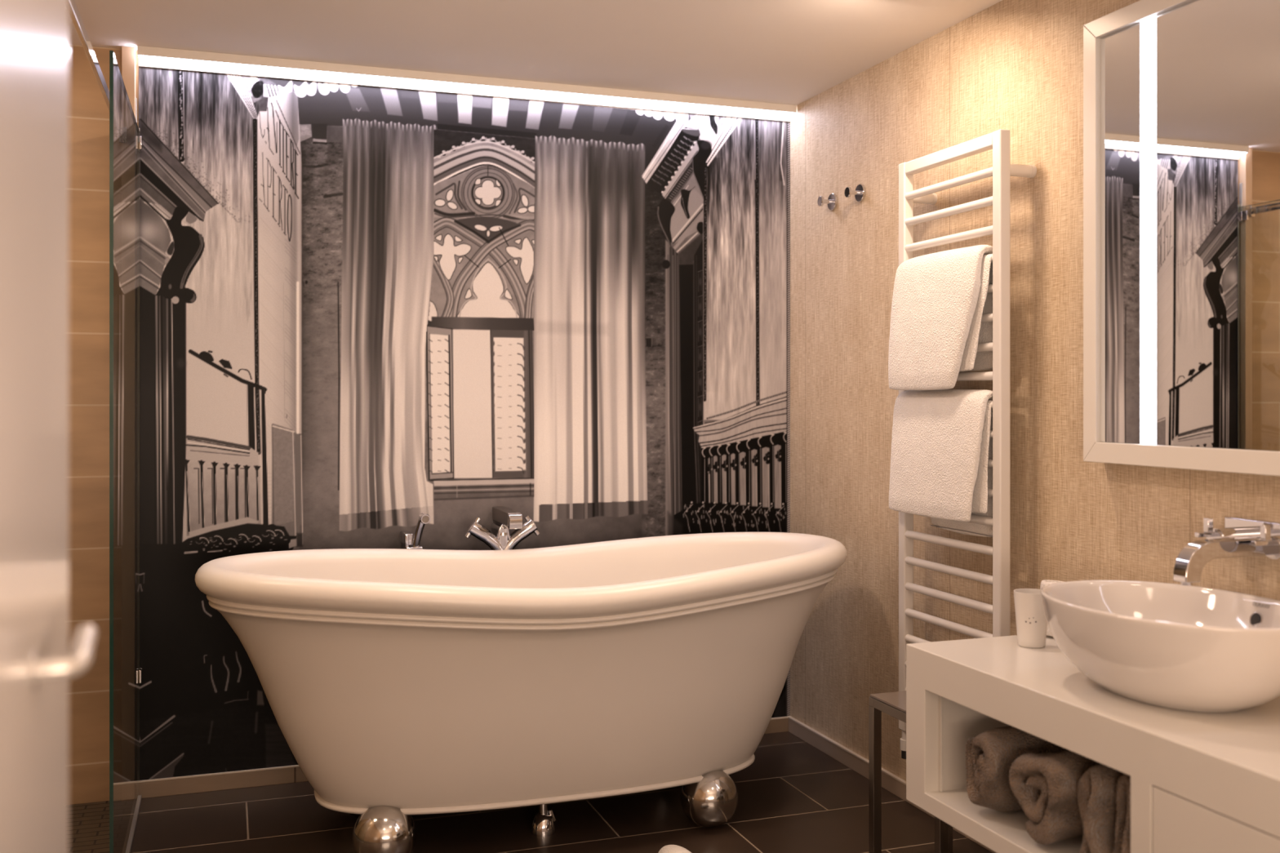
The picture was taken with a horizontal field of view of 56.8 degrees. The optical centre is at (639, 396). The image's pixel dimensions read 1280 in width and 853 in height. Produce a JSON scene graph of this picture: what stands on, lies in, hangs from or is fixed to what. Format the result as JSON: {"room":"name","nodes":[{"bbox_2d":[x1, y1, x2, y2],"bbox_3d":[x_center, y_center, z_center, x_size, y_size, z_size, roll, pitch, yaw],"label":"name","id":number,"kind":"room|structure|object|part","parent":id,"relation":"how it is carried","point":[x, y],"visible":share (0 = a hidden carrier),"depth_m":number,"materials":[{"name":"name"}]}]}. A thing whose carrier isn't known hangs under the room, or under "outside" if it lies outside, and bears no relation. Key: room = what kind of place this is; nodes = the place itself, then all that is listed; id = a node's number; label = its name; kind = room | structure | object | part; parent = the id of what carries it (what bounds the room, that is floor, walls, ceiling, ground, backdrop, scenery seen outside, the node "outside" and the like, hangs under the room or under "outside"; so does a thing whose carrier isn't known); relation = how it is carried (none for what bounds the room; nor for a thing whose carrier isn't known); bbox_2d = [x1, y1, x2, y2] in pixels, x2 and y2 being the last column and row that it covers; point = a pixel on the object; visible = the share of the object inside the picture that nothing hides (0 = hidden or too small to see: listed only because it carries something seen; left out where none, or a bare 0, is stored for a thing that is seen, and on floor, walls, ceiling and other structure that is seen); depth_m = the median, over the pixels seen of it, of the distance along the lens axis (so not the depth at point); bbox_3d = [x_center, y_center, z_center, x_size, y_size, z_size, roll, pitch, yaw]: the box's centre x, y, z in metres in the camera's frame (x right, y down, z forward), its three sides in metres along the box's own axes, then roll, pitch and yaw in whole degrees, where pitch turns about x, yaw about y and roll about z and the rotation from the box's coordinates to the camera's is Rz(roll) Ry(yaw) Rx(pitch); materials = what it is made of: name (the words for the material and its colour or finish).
{"room":"bathroom","nodes":[
{"label":"bathroom","id":0,"kind":"room"},
{"bbox_2d":[69,44,138,804],"bbox_3d":[-0.949,0.085,3.904,3.350,2.500,0.100,0,0,-19],"label":"wall","id":1,"kind":"structure","parent":0,"point":[89,112],"depth_m":3.60,"materials":[{"name":"tile"}]},
{"bbox_2d":[69,0,109,110],"bbox_3d":[-1.239,-0.794,2.644,0.022,0.048,2.014,0,0,-19],"label":"shower rail","id":2,"kind":"object","parent":1,"relation":"attached to","point":[74,13],"visible":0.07,"depth_m":2.67,"materials":[{"name":"silver metal"}]},
{"bbox_2d":[121,46,135,117],"bbox_3d":[-1.562,0.085,3.617,0.038,2.300,0.035,0,0,-19],"label":"trim","id":3,"kind":"structure","parent":1,"relation":"attached to","point":[128,53],"depth_m":3.60,"materials":[{"name":"beige tile"}]},
{"bbox_2d":[139,716,788,798],"bbox_3d":[-0.498,1.208,4.002,2.210,0.054,0.012,0,0,-19],"label":"baseboard","id":4,"kind":"structure","parent":1,"relation":"attached to","point":[179,785],"depth_m":3.72,"materials":[{"name":"tile"}]},
{"bbox_2d":[138,66,790,780],"bbox_3d":[-0.493,0.072,4.007,2.222,2.218,0.001,0,0,-19],"label":"mural","id":5,"kind":"object","parent":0,"point":[365,311],"visible":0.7,"depth_m":3.93},
{"bbox_2d":[69,731,991,852],"bbox_3d":[-0.147,1.283,1.615,3.150,0.104,4.750,0,0,-19],"label":"floor","id":6,"kind":"structure","parent":0,"point":[794,797],"depth_m":3.43,"materials":[{"name":"tile"}]},
{"bbox_2d":[0,0,97,852],"bbox_3d":[-0.377,0.182,0.661,0.078,2.094,0.920,0,0,-19],"label":"door","id":7,"kind":"structure","parent":6,"relation":"on","point":[37,666],"depth_m":0.89,"materials":[{"name":"paint"}]},
{"bbox_3d":[-0.449,0.200,0.927,0.038,0.029,0.077,0,0,-19],"label":"handle","id":8,"kind":"part","parent":7,"relation":"part of","materials":[{"name":"silver metal"}]},
{"bbox_2d":[109,50,142,852],"bbox_3d":[-1.391,0.160,3.204,0.028,2.150,0.920,0,0,-19],"label":"screen","id":9,"kind":"object","parent":6,"relation":"on","point":[126,144],"visible":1,"depth_m":3.08,"materials":[{"name":"clear glass"}]},
{"bbox_3d":[-1.388,1.229,3.200,0.019,0.012,0.912,0,0,-19],"label":"sill","id":10,"kind":"part","parent":9,"relation":"part of","materials":[{"name":"metal"}]},
{"bbox_2d":[195,532,847,852],"bbox_3d":[-0.278,0.839,3.442,1.910,0.792,0.893,0,0,-19],"label":"bathtub","id":11,"kind":"object","parent":6,"relation":"on","point":[402,684],"visible":1,"depth_m":3.12,"materials":[{"name":"ceramic"}]},
{"bbox_2d":[400,512,430,549],"bbox_3d":[-0.628,0.603,3.867,0.281,0.462,0.175,0,0,-19],"label":"shower","id":12,"kind":"object","parent":11,"relation":"attached to","point":[406,537],"visible":0.41,"depth_m":3.80,"materials":[{"name":"silver metal"}]},
{"bbox_2d":[465,515,539,550],"bbox_3d":[-0.468,0.507,3.929,0.250,0.231,0.161,0,0,-19],"label":"mixer","id":13,"kind":"object","parent":11,"relation":"attached to","point":[503,540],"visible":0.74,"depth_m":3.86,"materials":[{"name":"silver metal"}]},
{"bbox_3d":[-0.524,0.439,3.851,0.076,0.071,0.046,0,0,-19],"label":"handle","id":14,"kind":"part","parent":13,"relation":"part of","materials":[{"name":"silver metal"}]},
{"bbox_2d":[492,506,522,528],"bbox_3d":[-0.437,0.398,3.888,0.042,0.050,0.260,0,0,-19],"label":"spout","id":15,"kind":"object","parent":13,"relation":"attached to","point":[512,518],"visible":1,"depth_m":3.80,"materials":[{"name":"metal"}]},
{"bbox_3d":[-0.376,0.439,3.903,0.076,0.071,0.046,0,0,-19],"label":"handle","id":16,"kind":"part","parent":13,"relation":"part of","materials":[{"name":"silver metal"}]},
{"bbox_2d":[658,844,691,852],"bbox_3d":[0.112,1.203,3.040,0.100,0.063,0.280,0,0,-19],"label":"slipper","id":17,"kind":"object","parent":6,"relation":"on","point":[669,848],"visible":1,"depth_m":3.08,"materials":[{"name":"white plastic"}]},
{"bbox_2d":[868,690,952,852],"bbox_3d":[0.773,1.010,3.007,0.243,0.450,0.330,0,0,-19],"label":"stool","id":18,"kind":"object","parent":6,"relation":"on","point":[892,704],"visible":0.26,"depth_m":3.10,"materials":[{"name":"wood"}]},
{"bbox_3d":[0.619,1.025,3.116,0.024,0.420,0.024,0,0,-19],"label":"leg","id":19,"kind":"part","parent":18,"relation":"part of","materials":[{"name":"wood"}]},
{"bbox_3d":[0.773,0.803,3.007,0.243,0.024,0.330,0,0,-19],"label":"seat frame","id":20,"kind":"part","parent":18,"relation":"part of","materials":[{"name":"wood"}]},
{"bbox_3d":[0.773,0.788,3.007,0.239,0.006,0.326,0,0,-19],"label":"seat","id":21,"kind":"part","parent":18,"relation":"part of","materials":[{"name":"brown wood"}]},
{"bbox_3d":[0.720,1.025,2.827,0.024,0.420,0.024,0,0,-19],"label":"leg","id":22,"kind":"part","parent":18,"relation":"part of","materials":[{"name":"wood"}]},
{"bbox_3d":[0.826,1.025,3.188,0.024,0.420,0.024,0,0,-19],"label":"leg","id":23,"kind":"part","parent":18,"relation":"part of","materials":[{"name":"wood"}]},
{"bbox_2d":[69,0,1001,105],"bbox_3d":[-0.147,-1.115,1.615,3.150,0.100,4.750,0,0,-19],"label":"ceiling","id":24,"kind":"structure","parent":0,"point":[780,51],"depth_m":3.47,"materials":[{"name":"paint"}]},
{"bbox_2d":[137,45,796,121],"bbox_3d":[-0.484,-1.040,3.979,2.220,0.050,0.056,0,0,-19],"label":"strip light","id":25,"kind":"object","parent":24,"relation":"attached to","point":[148,56],"visible":1,"depth_m":3.92,"materials":[{"name":"glowing white light"}]},
{"bbox_2d":[790,0,1279,781],"bbox_3d":[1.387,0.085,2.152,0.100,2.500,4.750,0,0,-19],"label":"wall","id":26,"kind":"structure","parent":0,"point":[1016,66],"depth_m":3.42,"materials":[{"name":"paper"}]},
{"bbox_2d":[817,193,837,210],"bbox_3d":[0.639,-0.668,4.053,0.054,0.058,0.058,0,0,-19],"label":"robe hook","id":27,"kind":"object","parent":26,"relation":"attached to","point":[832,202],"visible":1,"depth_m":4.05,"materials":[{"name":"silver metal"}]},
{"bbox_3d":[0.620,-0.668,4.046,0.012,0.035,0.035,0,0,-19],"label":"knob","id":28,"kind":"part","parent":27,"relation":"part of","materials":[{"name":"silver metal"}]},
{"bbox_3d":[0.641,-0.668,4.054,0.033,0.015,0.015,0,0,-19],"label":"stem","id":29,"kind":"part","parent":27,"relation":"part of","materials":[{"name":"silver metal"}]},
{"bbox_2d":[844,183,866,201],"bbox_3d":[0.701,-0.668,3.876,0.054,0.058,0.058,0,0,-19],"label":"robe hook","id":30,"kind":"object","parent":26,"relation":"attached to","point":[860,193],"visible":1,"depth_m":3.87,"materials":[{"name":"silver metal"}]},
{"bbox_3d":[0.682,-0.668,3.869,0.012,0.035,0.035,0,0,-19],"label":"knob","id":31,"kind":"part","parent":30,"relation":"part of","materials":[{"name":"silver metal"}]},
{"bbox_3d":[0.703,-0.668,3.876,0.033,0.015,0.015,0,0,-19],"label":"stem","id":32,"kind":"part","parent":30,"relation":"part of","materials":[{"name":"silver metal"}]},
{"bbox_2d":[786,715,995,852],"bbox_3d":[1.333,1.208,2.134,0.013,0.055,4.750,0,0,-19],"label":"baseboard","id":33,"kind":"structure","parent":26,"relation":"attached to","point":[891,782],"depth_m":3.95,"materials":[{"name":"wood"}]},
{"bbox_2d":[898,128,1036,759],"bbox_3d":[0.888,0.187,3.254,0.113,1.736,0.484,0,0,-19],"label":"towel radiator","id":34,"kind":"object","parent":26,"relation":"attached to","point":[998,140],"visible":0.66,"depth_m":3.07,"materials":[{"name":"metal"}]},
{"bbox_3d":[0.776,0.146,3.454,0.032,1.654,0.034,0,0,-19],"label":"post","id":35,"kind":"part","parent":34,"relation":"part of","materials":[{"name":"metal"}]},
{"bbox_2d":[888,244,992,390],"bbox_3d":[0.833,-0.209,3.243,0.124,0.384,0.424,0,0,-19],"label":"towel","id":36,"kind":"object","parent":34,"relation":"hanging from","point":[940,300],"visible":0.91,"depth_m":3.18,"materials":[{"name":"white fabric"}]},
{"bbox_2d":[888,389,992,537],"bbox_3d":[0.833,0.176,3.248,0.113,0.392,0.428,0,0,-19],"label":"towel","id":37,"kind":"object","parent":34,"relation":"hanging from","point":[942,446],"visible":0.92,"depth_m":3.17,"materials":[{"name":"white fabric"}]},
{"bbox_3d":[0.851,-0.662,3.241,0.030,0.035,0.416,0,0,-19],"label":"rail","id":38,"kind":"part","parent":34,"relation":"part of","materials":[{"name":"metal"}]},
{"bbox_3d":[0.925,0.146,3.029,0.032,1.654,0.034,0,0,-19],"label":"post","id":39,"kind":"part","parent":34,"relation":"part of","materials":[{"name":"metal"}]},
{"bbox_2d":[906,635,1279,852],"bbox_3d":[1.125,0.745,1.986,0.497,0.357,1.708,0,0,-19],"label":"vanity unit","id":40,"kind":"object","parent":26,"relation":"attached to","point":[1201,782],"visible":0.81,"depth_m":2.17,"materials":[{"name":"wood"}]},
{"bbox_2d":[965,725,1067,812],"bbox_3d":[0.847,0.790,2.532,0.326,0.186,0.159,0,0,-19],"label":"rolled towel","id":41,"kind":"object","parent":40,"relation":"in","point":[990,754],"visible":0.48,"depth_m":2.45,"materials":[{"name":"brown fabric"}]},
{"bbox_2d":[1013,588,1047,648],"bbox_3d":[0.889,0.504,2.687,0.078,0.124,0.078,0,0,-19],"label":"beaker","id":42,"kind":"object","parent":40,"relation":"on","point":[1030,618],"visible":0.83,"depth_m":2.66,"materials":[{"name":"ceramic"}]},
{"bbox_2d":[1040,579,1063,636],"bbox_3d":[0.985,0.497,2.788,0.080,0.125,0.085,0,0,30],"label":"cup","id":43,"kind":"object","parent":40,"relation":"on","point":[1044,583],"visible":0.11,"depth_m":2.78,"materials":[{"name":"white ceramic"}]},
{"bbox_2d":[1008,750,1100,845],"bbox_3d":[0.907,0.778,2.350,0.334,0.198,0.169,0,0,-19],"label":"rolled towel","id":44,"kind":"object","parent":40,"relation":"in","point":[1045,786],"visible":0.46,"depth_m":2.28,"materials":[{"name":"brown fabric"}]},
{"bbox_2d":[1076,764,1130,852],"bbox_3d":[0.971,0.761,2.186,0.323,0.211,0.183,0,0,-19],"label":"folded towel","id":45,"kind":"object","parent":40,"relation":"in","point":[1104,792],"visible":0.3,"depth_m":2.15,"materials":[{"name":"brown fabric"}]},
{"bbox_2d":[1040,580,1279,712],"bbox_3d":[1.014,0.478,2.255,0.411,0.176,0.540,0,0,-19],"label":"vessel basin","id":46,"kind":"object","parent":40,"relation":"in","point":[1197,649],"visible":1,"depth_m":2.13,"materials":[{"name":"ceramic"}]},
{"bbox_3d":[1.015,0.768,1.596,0.028,0.225,0.846,0,0,-19],"label":"drawer","id":47,"kind":"part","parent":40,"relation":"part of","materials":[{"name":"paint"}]},
{"bbox_2d":[1083,0,1279,475],"bbox_3d":[1.249,-0.362,2.302,0.059,1.031,1.063,0,0,-19],"label":"wall mirror","id":48,"kind":"object","parent":26,"relation":"attached to","point":[1181,98],"visible":1,"depth_m":2.52,"materials":[{"name":"mirror"}]},
{"bbox_3d":[1.081,-0.363,2.783,0.059,1.029,0.043,0,0,-19],"label":"frame","id":49,"kind":"part","parent":48,"relation":"part of","materials":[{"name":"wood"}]},
{"bbox_3d":[1.249,-0.857,2.302,0.059,0.043,1.061,0,0,-19],"label":"frame","id":50,"kind":"part","parent":48,"relation":"part of","materials":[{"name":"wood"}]},
{"bbox_3d":[1.249,0.130,2.302,0.059,0.047,1.062,0,0,-19],"label":"frame","id":51,"kind":"part","parent":48,"relation":"part of","materials":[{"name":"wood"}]},
{"bbox_2d":[1173,516,1279,586],"bbox_3d":[1.151,0.306,2.329,0.227,0.119,0.216,0,0,-19],"label":"tap","id":52,"kind":"object","parent":26,"relation":"attached to","point":[1239,537],"visible":1,"depth_m":2.31,"materials":[{"name":"silver metal"}]},
{"bbox_3d":[1.149,0.320,2.328,0.221,0.078,0.034,0,0,-19],"label":"spout","id":53,"kind":"part","parent":52,"relation":"part of","materials":[{"name":"silver metal"}]},
{"bbox_3d":[1.199,0.291,2.420,0.065,0.045,0.045,0,0,-19],"label":"handle","id":54,"kind":"part","parent":52,"relation":"part of","materials":[{"name":"silver metal"}]},
{"bbox_3d":[1.256,0.283,2.366,0.006,0.066,0.216,0,0,-19],"label":"wall plate","id":55,"kind":"part","parent":52,"relation":"part of","materials":[{"name":"silver metal"}]},
{"bbox_3d":[1.245,0.291,2.288,0.065,0.045,0.045,0,0,-19],"label":"handle","id":56,"kind":"part","parent":52,"relation":"part of","materials":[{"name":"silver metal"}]}
]}

